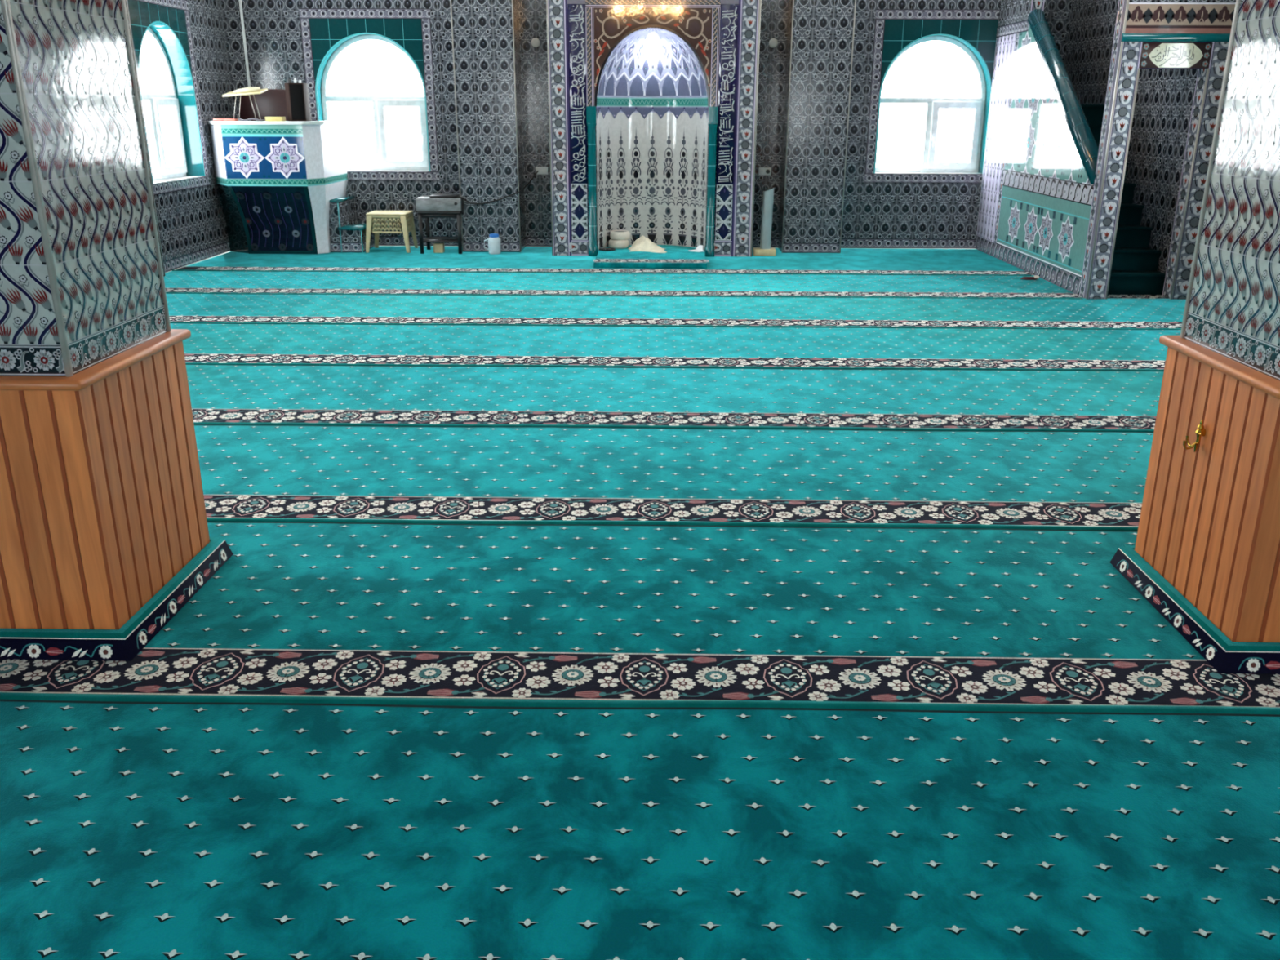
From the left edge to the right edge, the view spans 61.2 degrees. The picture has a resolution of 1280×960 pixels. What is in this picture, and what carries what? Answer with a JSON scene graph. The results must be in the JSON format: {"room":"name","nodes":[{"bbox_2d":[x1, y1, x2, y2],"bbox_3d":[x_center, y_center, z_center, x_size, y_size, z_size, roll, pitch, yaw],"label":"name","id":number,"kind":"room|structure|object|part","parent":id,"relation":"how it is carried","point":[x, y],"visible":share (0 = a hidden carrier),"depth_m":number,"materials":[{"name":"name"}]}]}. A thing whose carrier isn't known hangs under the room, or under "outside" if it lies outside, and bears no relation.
{"room":"mosque","nodes":[
{"label":"mosque","id":0,"kind":"room"},
{"bbox_2d":[124,0,164,276],"bbox_3d":[-4.324,-3.970,8.735,0.096,4.700,0.552,1,19,1],"label":"pilaster","id":1,"kind":"object","parent":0,"point":[126,5],"visible":0.03,"depth_m":9.36,"materials":[{"name":"tile"}]},
{"bbox_2d":[127,0,234,272],"bbox_3d":[-4.583,-2.437,4.276,0.252,4.700,14.702,1,19,1],"label":"wall","id":2,"kind":"structure","parent":0,"point":[193,227],"depth_m":10.59,"materials":[{"name":"tile"}]},
{"bbox_2d":[141,27,187,180],"bbox_3d":[-4.521,-3.501,10.043,0.148,1.380,1.160,1,19,1],"label":"window","id":3,"kind":"structure","parent":2,"relation":"in","point":[152,102],"depth_m":10.25,"materials":[{"name":"white plastic"}]},
{"bbox_3d":[-4.476,-3.187,10.208,0.058,0.140,0.028,1,19,1],"label":"handle","id":4,"kind":"part","parent":3,"relation":"part of","materials":[{"name":"white plastic"}]},
{"bbox_3d":[-4.530,-3.302,10.410,0.060,0.695,0.525,1,19,1],"label":"sash","id":5,"kind":"part","parent":3,"relation":"part of","materials":[{"name":"white plastic"}]},
{"bbox_2d":[164,245,974,273],"bbox_3d":[-0.012,-0.077,4.998,9.510,0.194,15.300,1,19,1],"label":"floor","id":6,"kind":"structure","parent":0,"point":[444,246],"depth_m":11.89,"materials":[{"name":"carpet"}]},
{"bbox_2d":[0,245,1279,959],"bbox_3d":[0.079,-0.158,4.918,9.084,0.011,14.785,1,19,1],"label":"carpet","id":7,"kind":"object","parent":6,"relation":"on","point":[562,607],"visible":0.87,"depth_m":3.00,"materials":[{"name":"teal carpet"}]},
{"bbox_2d":[0,0,209,629],"bbox_3d":[-1.774,-1.068,2.859,0.704,3.050,0.699,1,19,1],"label":"pillar","id":8,"kind":"structure","parent":7,"relation":"on","point":[102,504],"depth_m":2.93,"materials":[{"name":"brown wood"}]},
{"bbox_3d":[-1.478,-1.340,2.445,0.015,2.264,0.015,1,19,1],"label":"corner trim","id":9,"kind":"part","parent":8,"relation":"part of","materials":[{"name":"tile"}]},
{"bbox_3d":[-1.776,-0.355,3.104,0.704,0.028,0.699,1,19,1],"label":"cap rail","id":10,"kind":"part","parent":8,"relation":"part of","materials":[{"name":"brown wood"}]},
{"bbox_2d":[0,537,233,660],"bbox_3d":[-1.778,0.339,3.343,0.760,0.072,0.755,1,19,1],"label":"baseboard","id":11,"kind":"structure","parent":8,"relation":"attached to","point":[124,643],"depth_m":3.01,"materials":[{"name":"black tile"}]},
{"bbox_3d":[-1.467,-1.533,3.007,0.015,2.264,0.015,1,19,1],"label":"corner trim","id":12,"kind":"part","parent":8,"relation":"part of","materials":[{"name":"metal"}]},
{"bbox_2d":[208,120,374,253],"bbox_3d":[-3.611,-3.036,11.239,1.435,1.315,1.083,1,19,1],"label":"lectern","id":13,"kind":"object","parent":7,"relation":"on","point":[282,185],"visible":0.93,"depth_m":10.96,"materials":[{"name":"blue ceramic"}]},
{"bbox_2d":[213,117,230,120],"bbox_3d":[-4.114,-3.547,10.652,0.120,0.028,0.142,1,19,1],"label":"book","id":14,"kind":"object","parent":13,"relation":"on","point":[215,118],"visible":0.72,"depth_m":10.59,"materials":[{"name":"red paper"}]},
{"bbox_2d":[223,118,238,120],"bbox_3d":[-3.992,-3.514,10.568,0.112,0.022,0.087,1,19,1],"label":"book","id":15,"kind":"object","parent":13,"relation":"on","point":[224,119],"visible":1,"depth_m":10.53,"materials":[{"name":"red paper"}]},
{"bbox_2d":[222,88,267,120],"bbox_3d":[-3.878,-3.699,10.671,0.370,0.305,0.240,1,19,1],"label":"book stand","id":16,"kind":"object","parent":13,"relation":"on","point":[260,91],"visible":0.88,"depth_m":10.59,"materials":[{"name":"beige wood"}]},
{"bbox_3d":[-3.969,-3.657,10.613,0.062,0.264,0.007,-7,20,-20],"label":"leg","id":17,"kind":"part","parent":16,"relation":"part of","materials":[{"name":"metal"}]},
{"bbox_3d":[-3.967,-3.699,10.736,0.057,0.263,0.008,1,19,1],"label":"leg","id":18,"kind":"part","parent":16,"relation":"part of","materials":[{"name":"wood"}]},
{"bbox_2d":[233,86,260,92],"bbox_3d":[-3.857,-3.831,10.625,0.210,0.060,0.160,1,19,1],"label":"open book","id":19,"kind":"object","parent":16,"relation":"on","point":[248,88],"visible":1,"depth_m":10.56,"materials":[{"name":"beige paper"}]},
{"bbox_3d":[-3.797,-3.698,10.733,0.057,0.263,0.008,1,19,1],"label":"leg","id":20,"kind":"part","parent":16,"relation":"part of","materials":[{"name":"metal"}]},
{"bbox_2d":[238,117,265,120],"bbox_3d":[-3.800,-3.523,10.581,0.246,0.028,0.106,1,19,1],"label":"coiled cable","id":21,"kind":"object","parent":13,"relation":"on","point":[239,118],"visible":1,"depth_m":10.54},
{"bbox_2d":[239,88,288,120],"bbox_3d":[-3.914,-3.588,11.254,0.600,0.900,0.470,1,19,1],"label":"chair","id":22,"kind":"object","parent":13,"relation":"on","point":[272,102],"visible":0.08,"depth_m":11.34,"materials":[{"name":"brown leather"}]},
{"bbox_2d":[265,116,285,121],"bbox_3d":[-3.570,-3.536,10.604,0.170,0.042,0.100,1,19,1],"label":"box","id":23,"kind":"object","parent":13,"relation":"on","point":[267,118],"visible":1,"depth_m":10.56,"materials":[{"name":"yellow cardboard"}]},
{"bbox_2d":[284,83,311,121],"bbox_3d":[-3.365,-3.708,10.629,0.194,0.352,0.213,1,19,1],"label":"loudspeaker","id":24,"kind":"object","parent":13,"relation":"on","point":[297,97],"visible":1,"depth_m":10.56,"materials":[{"name":"brown wood"}]},
{"bbox_2d":[288,84,305,119],"bbox_3d":[-3.337,-3.679,10.542,0.122,0.325,0.005,-4,19,-11],"label":"grille","id":25,"kind":"object","parent":24,"relation":"attached to","point":[296,91],"depth_m":10.54,"materials":[{"name":"fabric"}]},
{"bbox_2d":[365,210,417,253],"bbox_3d":[-2.643,-2.642,11.496,0.465,0.399,0.415,1,19,1],"label":"plastic stool","id":26,"kind":"object","parent":7,"relation":"on","point":[406,218],"visible":1,"depth_m":11.33,"materials":[{"name":"beige plastic"}]},
{"bbox_3d":[-2.835,-2.580,11.348,0.087,0.377,0.087,1,19,1],"label":"leg","id":27,"kind":"part","parent":26,"relation":"part of","materials":[{"name":"beige plastic"}]},
{"bbox_3d":[-2.829,-2.687,11.658,0.087,0.377,0.087,1,19,1],"label":"leg","id":28,"kind":"part","parent":26,"relation":"part of","materials":[{"name":"beige plastic"}]},
{"bbox_3d":[-2.643,-2.820,11.435,0.420,0.022,0.370,1,19,1],"label":"seat","id":29,"kind":"part","parent":26,"relation":"part of","materials":[{"name":"beige plastic"}]},
{"bbox_3d":[-2.457,-2.577,11.342,0.087,0.377,0.087,1,19,1],"label":"leg","id":30,"kind":"part","parent":26,"relation":"part of","materials":[{"name":"beige plastic"}]},
{"bbox_3d":[-2.451,-2.683,11.652,0.087,0.377,0.087,1,19,1],"label":"leg","id":31,"kind":"part","parent":26,"relation":"part of","materials":[{"name":"beige plastic"}]},
{"bbox_2d":[433,243,444,253],"bbox_3d":[-2.112,-2.439,11.381,0.100,0.094,0.090,1,19,1],"label":"carton","id":32,"kind":"object","parent":7,"relation":"on","point":[437,247],"visible":1,"depth_m":11.34,"materials":[{"name":"cardboard"}]},
{"bbox_2d":[417,209,463,253],"bbox_3d":[-2.070,-2.623,11.397,0.440,0.431,0.380,1,19,1],"label":"metal table","id":33,"kind":"object","parent":7,"relation":"on","point":[428,239],"visible":0.59,"depth_m":11.24,"materials":[{"name":"black metal"}]},
{"bbox_3d":[-2.273,-2.556,11.244,0.034,0.404,0.034,1,19,1],"label":"leg","id":34,"kind":"part","parent":33,"relation":"part of","materials":[{"name":"black metal"}]},
{"bbox_3d":[-2.267,-2.667,11.565,0.034,0.404,0.034,1,19,1],"label":"leg","id":35,"kind":"part","parent":33,"relation":"part of","materials":[{"name":"black metal"}]},
{"bbox_2d":[415,195,464,211],"bbox_3d":[-2.069,-2.881,11.281,0.464,0.132,0.351,1,19,1],"label":"amplifier","id":36,"kind":"object","parent":33,"relation":"on","point":[424,203],"visible":0.94,"depth_m":11.13,"materials":[{"name":"grey metal"}]},
{"bbox_2d":[429,194,459,197],"bbox_3d":[-2.029,-2.958,11.270,0.280,0.020,0.240,1,19,1],"label":"recorder","id":37,"kind":"object","parent":36,"relation":"on","point":[433,195],"visible":1,"depth_m":11.17,"materials":[{"name":"black plastic"}]},
{"bbox_2d":[422,236,462,242],"bbox_3d":[-2.070,-2.536,11.427,0.400,0.020,0.364,1,19,1],"label":"shelf","id":38,"kind":"object","parent":33,"relation":"attached to","point":[428,239],"depth_m":11.28,"materials":[{"name":"black metal"}]},
{"bbox_3d":[-1.873,-2.553,11.237,0.034,0.404,0.034,1,19,1],"label":"leg","id":39,"kind":"part","parent":33,"relation":"part of","materials":[{"name":"black metal"}]},
{"bbox_2d":[483,233,501,253],"bbox_3d":[-1.532,-2.468,11.301,0.165,0.203,0.132,12,22,32],"label":"water jug","id":40,"kind":"object","parent":7,"relation":"on","point":[494,241],"visible":1,"depth_m":11.25,"materials":[{"name":"plastic"}]},
{"bbox_3d":[-1.518,-2.545,11.265,0.100,0.034,0.100,1,19,1],"label":"lid","id":41,"kind":"part","parent":40,"relation":"part of","materials":[{"name":"blue plastic"}]},
{"bbox_2d":[592,244,709,268],"bbox_3d":[0.116,-2.280,11.002,1.117,0.052,1.451,1,19,1],"label":"platform","id":42,"kind":"object","parent":7,"relation":"on","point":[676,256],"visible":0.98,"depth_m":10.57,"materials":[{"name":"teal carpet"}]},
{"bbox_2d":[599,248,615,251],"bbox_3d":[-0.340,-2.386,11.201,0.172,0.022,0.124,1,19,1],"label":"beads","id":43,"kind":"object","parent":42,"relation":"on","point":[600,249],"visible":1,"depth_m":11.16,"materials":[{"name":"black plastic"}]},
{"bbox_2d":[608,239,628,248],"bbox_3d":[-0.225,-2.493,11.416,0.216,0.084,0.214,1,19,1],"label":"turban","id":44,"kind":"object","parent":42,"relation":"on","point":[618,244],"visible":0.91,"depth_m":11.34,"materials":[{"name":"white fabric"}]},
{"bbox_2d":[609,230,630,239],"bbox_3d":[-0.210,-2.575,11.388,0.216,0.084,0.214,1,19,1],"label":"turban","id":45,"kind":"object","parent":44,"relation":"on","point":[615,234],"visible":1,"depth_m":11.31,"materials":[{"name":"white fabric"}]},
{"bbox_2d":[627,235,666,253],"bbox_3d":[0.076,-2.456,11.227,0.410,0.139,0.486,1,19,1],"label":"robe","id":46,"kind":"object","parent":42,"relation":"on","point":[642,243],"visible":1,"depth_m":11.15,"materials":[{"name":"beige fabric"}]},
{"bbox_2d":[688,244,704,252],"bbox_3d":[0.601,-2.388,11.163,0.151,0.054,0.160,14,23,35],"label":"crumpled paper","id":47,"kind":"object","parent":42,"relation":"on","point":[700,248],"visible":1,"depth_m":11.16,"materials":[{"name":"white paper"}]},
{"bbox_2d":[546,0,761,257],"bbox_3d":[0.136,-3.995,10.993,2.065,3.306,0.813,1,19,1],"label":"niche","id":48,"kind":"object","parent":7,"relation":"on","point":[649,119],"visible":0.99,"depth_m":10.92,"materials":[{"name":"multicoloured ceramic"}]},
{"bbox_3d":[-0.896,-3.883,10.664,0.014,3.300,0.014,1,19,1],"label":"corner trim","id":49,"kind":"part","parent":48,"relation":"part of","materials":[{"name":"tile"}]},
{"bbox_3d":[-0.615,-3.789,10.690,0.177,1.672,0.004,1,19,1],"label":"inscription panel","id":50,"kind":"part","parent":48,"relation":"part of","materials":[{"name":"blue tile"}]},
{"bbox_3d":[0.858,-3.777,10.665,0.177,1.672,0.004,1,19,1],"label":"inscription panel","id":51,"kind":"part","parent":48,"relation":"part of","materials":[{"name":"blue tile"}]},
{"bbox_3d":[1.154,-3.865,10.630,0.014,3.300,0.014,1,19,1],"label":"corner trim","id":52,"kind":"part","parent":48,"relation":"part of","materials":[{"name":"tile"}]},
{"bbox_2d":[752,247,776,256],"bbox_3d":[1.291,-2.372,11.259,0.230,0.067,0.160,1,19,1],"label":"block","id":53,"kind":"object","parent":7,"relation":"on","point":[757,251],"visible":0.93,"depth_m":11.18,"materials":[{"name":"plastic"}]},
{"bbox_2d":[760,187,773,248],"bbox_3d":[1.306,-2.693,11.148,0.122,0.611,0.110,1,19,1],"label":"board","id":54,"kind":"object","parent":53,"relation":"on","point":[768,194],"visible":1,"depth_m":11.11,"materials":[{"name":"white plastic"}]},
{"bbox_2d":[1019,275,1039,279],"bbox_3d":[3.502,-1.821,9.734,0.164,0.029,0.076,1,19,1],"label":"cloth","id":55,"kind":"object","parent":7,"relation":"on","point":[1034,277],"visible":1,"depth_m":9.71,"materials":[{"name":"black fabric"}]},
{"bbox_2d":[974,0,1235,299],"bbox_3d":[4.062,-3.549,9.739,0.880,3.302,3.338,1,19,1],"label":"minbar","id":56,"kind":"structure","parent":7,"relation":"on","point":[1096,162],"depth_m":9.13,"materials":[{"name":"tile"}]},
{"bbox_3d":[3.700,-3.558,9.762,0.124,3.302,3.302,1,19,1],"label":"panel","id":57,"kind":"part","parent":56,"relation":"part of","materials":[{"name":"tile"}]},
{"bbox_3d":[3.684,-3.371,9.358,0.140,1.448,2.138,1,19,1],"label":"handrail","id":58,"kind":"part","parent":56,"relation":"part of","materials":[{"name":"teal ceramic"}]},
{"bbox_3d":[3.611,-2.690,8.312,0.014,2.600,0.014,1,19,1],"label":"corner trim","id":59,"kind":"part","parent":56,"relation":"part of","materials":[{"name":"tile"}]},
{"bbox_3d":[3.760,-2.282,8.450,0.014,1.740,0.014,1,19,1],"label":"corner trim","id":60,"kind":"part","parent":56,"relation":"part of","materials":[{"name":"tile"}]},
{"bbox_3d":[4.431,-3.551,9.748,0.122,3.302,3.298,1,19,1],"label":"panel","id":61,"kind":"part","parent":56,"relation":"part of","materials":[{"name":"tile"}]},
{"bbox_3d":[4.037,-3.300,8.077,0.870,0.060,0.032,1,19,1],"label":"moulding","id":62,"kind":"part","parent":56,"relation":"part of","materials":[{"name":"teal ceramic"}]},
{"bbox_3d":[4.280,-2.277,8.441,0.014,1.740,0.014,1,19,1],"label":"corner trim","id":63,"kind":"part","parent":56,"relation":"part of","materials":[{"name":"tile"}]},
{"bbox_2d":[1134,0,1279,642],"bbox_3d":[1.949,-1.036,2.800,0.736,3.050,0.704,1,19,1],"label":"pillar","id":64,"kind":"structure","parent":7,"relation":"on","point":[1209,523],"depth_m":3.02,"materials":[{"name":"brown wood"}]},
{"bbox_2d":[1110,545,1279,674],"bbox_3d":[1.961,0.371,3.284,0.760,0.072,0.760,1,19,1],"label":"baseboard","id":65,"kind":"structure","parent":64,"relation":"attached to","point":[1224,655],"depth_m":3.11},
{"bbox_3d":[1.672,-1.507,2.961,0.015,2.264,0.015,1,19,1],"label":"corner trim","id":66,"kind":"part","parent":64,"relation":"part of","materials":[{"name":"tile"}]},
{"bbox_3d":[1.963,-0.323,3.045,0.704,0.028,0.704,1,19,1],"label":"cap rail","id":67,"kind":"part","parent":64,"relation":"part of","materials":[{"name":"brown wood"}]},
{"bbox_2d":[221,0,1072,248],"bbox_3d":[0.132,-4.827,11.266,8.912,4.700,0.252,1,19,1],"label":"wall","id":68,"kind":"structure","parent":0,"point":[286,39],"depth_m":11.40,"materials":[{"name":"ceramic"}]},
{"bbox_2d":[238,0,250,86],"bbox_3d":[-4.125,-4.585,11.290,0.024,2.200,0.019,1,19,1],"label":"duct","id":69,"kind":"object","parent":68,"relation":"attached to","point":[240,1],"visible":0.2,"depth_m":11.29,"materials":[{"name":"white plastic"}]},
{"bbox_2d":[320,34,429,170],"bbox_3d":[-2.845,-4.044,11.638,1.160,1.380,0.148,1,19,1],"label":"window","id":70,"kind":"structure","parent":68,"relation":"in","point":[379,103],"depth_m":11.66,"materials":[{"name":"white plastic"}]},
{"bbox_3d":[-2.564,-3.756,11.746,0.525,0.695,0.060,1,19,1],"label":"sash","id":71,"kind":"part","parent":70,"relation":"part of","materials":[{"name":"white plastic"}]},
{"bbox_3d":[-2.337,-3.694,11.701,0.028,0.140,0.058,1,19,1],"label":"handle","id":72,"kind":"part","parent":70,"relation":"part of","materials":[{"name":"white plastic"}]},
{"bbox_2d":[449,0,526,252],"bbox_3d":[-1.557,-4.720,10.938,0.621,4.700,0.508,1,19,1],"label":"pilaster","id":73,"kind":"object","parent":68,"relation":"attached to","point":[485,33],"visible":0.99,"depth_m":11.06,"materials":[{"name":"tile"}]},
{"bbox_3d":[-1.869,-3.933,10.953,0.012,3.200,0.012,1,19,1],"label":"corner trim","id":74,"kind":"part","parent":73,"relation":"part of","materials":[{"name":"tile"}]},
{"bbox_2d":[463,170,538,204],"bbox_3d":[-1.377,-3.058,11.345,0.884,0.318,0.355,-11,22,-30],"label":"power cable","id":75,"kind":"object","parent":73,"relation":"attached to","point":[531,179],"visible":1,"depth_m":11.28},
{"bbox_3d":[-1.260,-3.927,10.943,0.012,3.200,0.012,1,19,1],"label":"corner trim","id":76,"kind":"part","parent":73,"relation":"part of","materials":[{"name":"tile"}]},
{"bbox_2d":[531,37,539,47],"bbox_3d":[-1.085,-4.541,11.238,0.090,0.089,0.036,1,19,1],"label":"wall lamp","id":77,"kind":"object","parent":68,"relation":"attached to","point":[535,42],"visible":1,"depth_m":11.22,"materials":[{"name":"white glass"}]},
{"bbox_2d":[535,166,547,174],"bbox_3d":[-1.057,-3.334,11.663,0.132,0.080,0.016,1,19,1],"label":"wall socket","id":78,"kind":"object","parent":68,"relation":"attached to","point":[542,170],"visible":1,"depth_m":11.66,"materials":[{"name":"white plastic"}]},
{"bbox_2d":[758,167,771,175],"bbox_3d":[1.340,-3.305,11.601,0.132,0.080,0.064,1,19,1],"label":"wall socket","id":79,"kind":"object","parent":68,"relation":"attached to","point":[762,171],"visible":1,"depth_m":11.62,"materials":[{"name":"white plastic"}]},
{"bbox_2d":[768,38,777,47],"bbox_3d":[1.379,-4.519,11.197,0.090,0.089,0.036,1,19,1],"label":"wall lamp","id":80,"kind":"object","parent":68,"relation":"attached to","point":[773,42],"visible":1,"depth_m":11.18,"materials":[{"name":"white glass"}]},
{"bbox_2d":[777,0,856,253],"bbox_3d":[1.821,-4.698,10.907,0.621,4.700,0.458,1,19,1],"label":"pilaster","id":81,"kind":"object","parent":68,"relation":"attached to","point":[820,33],"visible":1,"depth_m":11.05,"materials":[{"name":"tile"}]},
{"bbox_3d":[1.510,-3.919,10.944,0.012,3.200,0.012,1,19,1],"label":"corner trim","id":82,"kind":"part","parent":81,"relation":"part of","materials":[{"name":"tile"}]},
{"bbox_3d":[2.119,-3.914,10.934,0.012,3.200,0.012,1,19,1],"label":"corner trim","id":83,"kind":"part","parent":81,"relation":"part of","materials":[{"name":"tile"}]},
{"bbox_2d":[875,35,986,173],"bbox_3d":[3.099,-3.992,11.540,1.160,1.380,0.148,1,19,1],"label":"window","id":84,"kind":"structure","parent":68,"relation":"in","point":[933,104],"depth_m":11.57,"materials":[{"name":"white plastic"}]},
{"bbox_3d":[3.152,-3.646,11.610,0.028,0.140,0.058,1,19,1],"label":"handle","id":85,"kind":"part","parent":84,"relation":"part of","materials":[{"name":"white plastic"}]},
{"bbox_3d":[3.380,-3.704,11.649,0.525,0.695,0.060,1,19,1],"label":"sash","id":86,"kind":"part","parent":84,"relation":"part of","materials":[{"name":"white plastic"}]}
]}

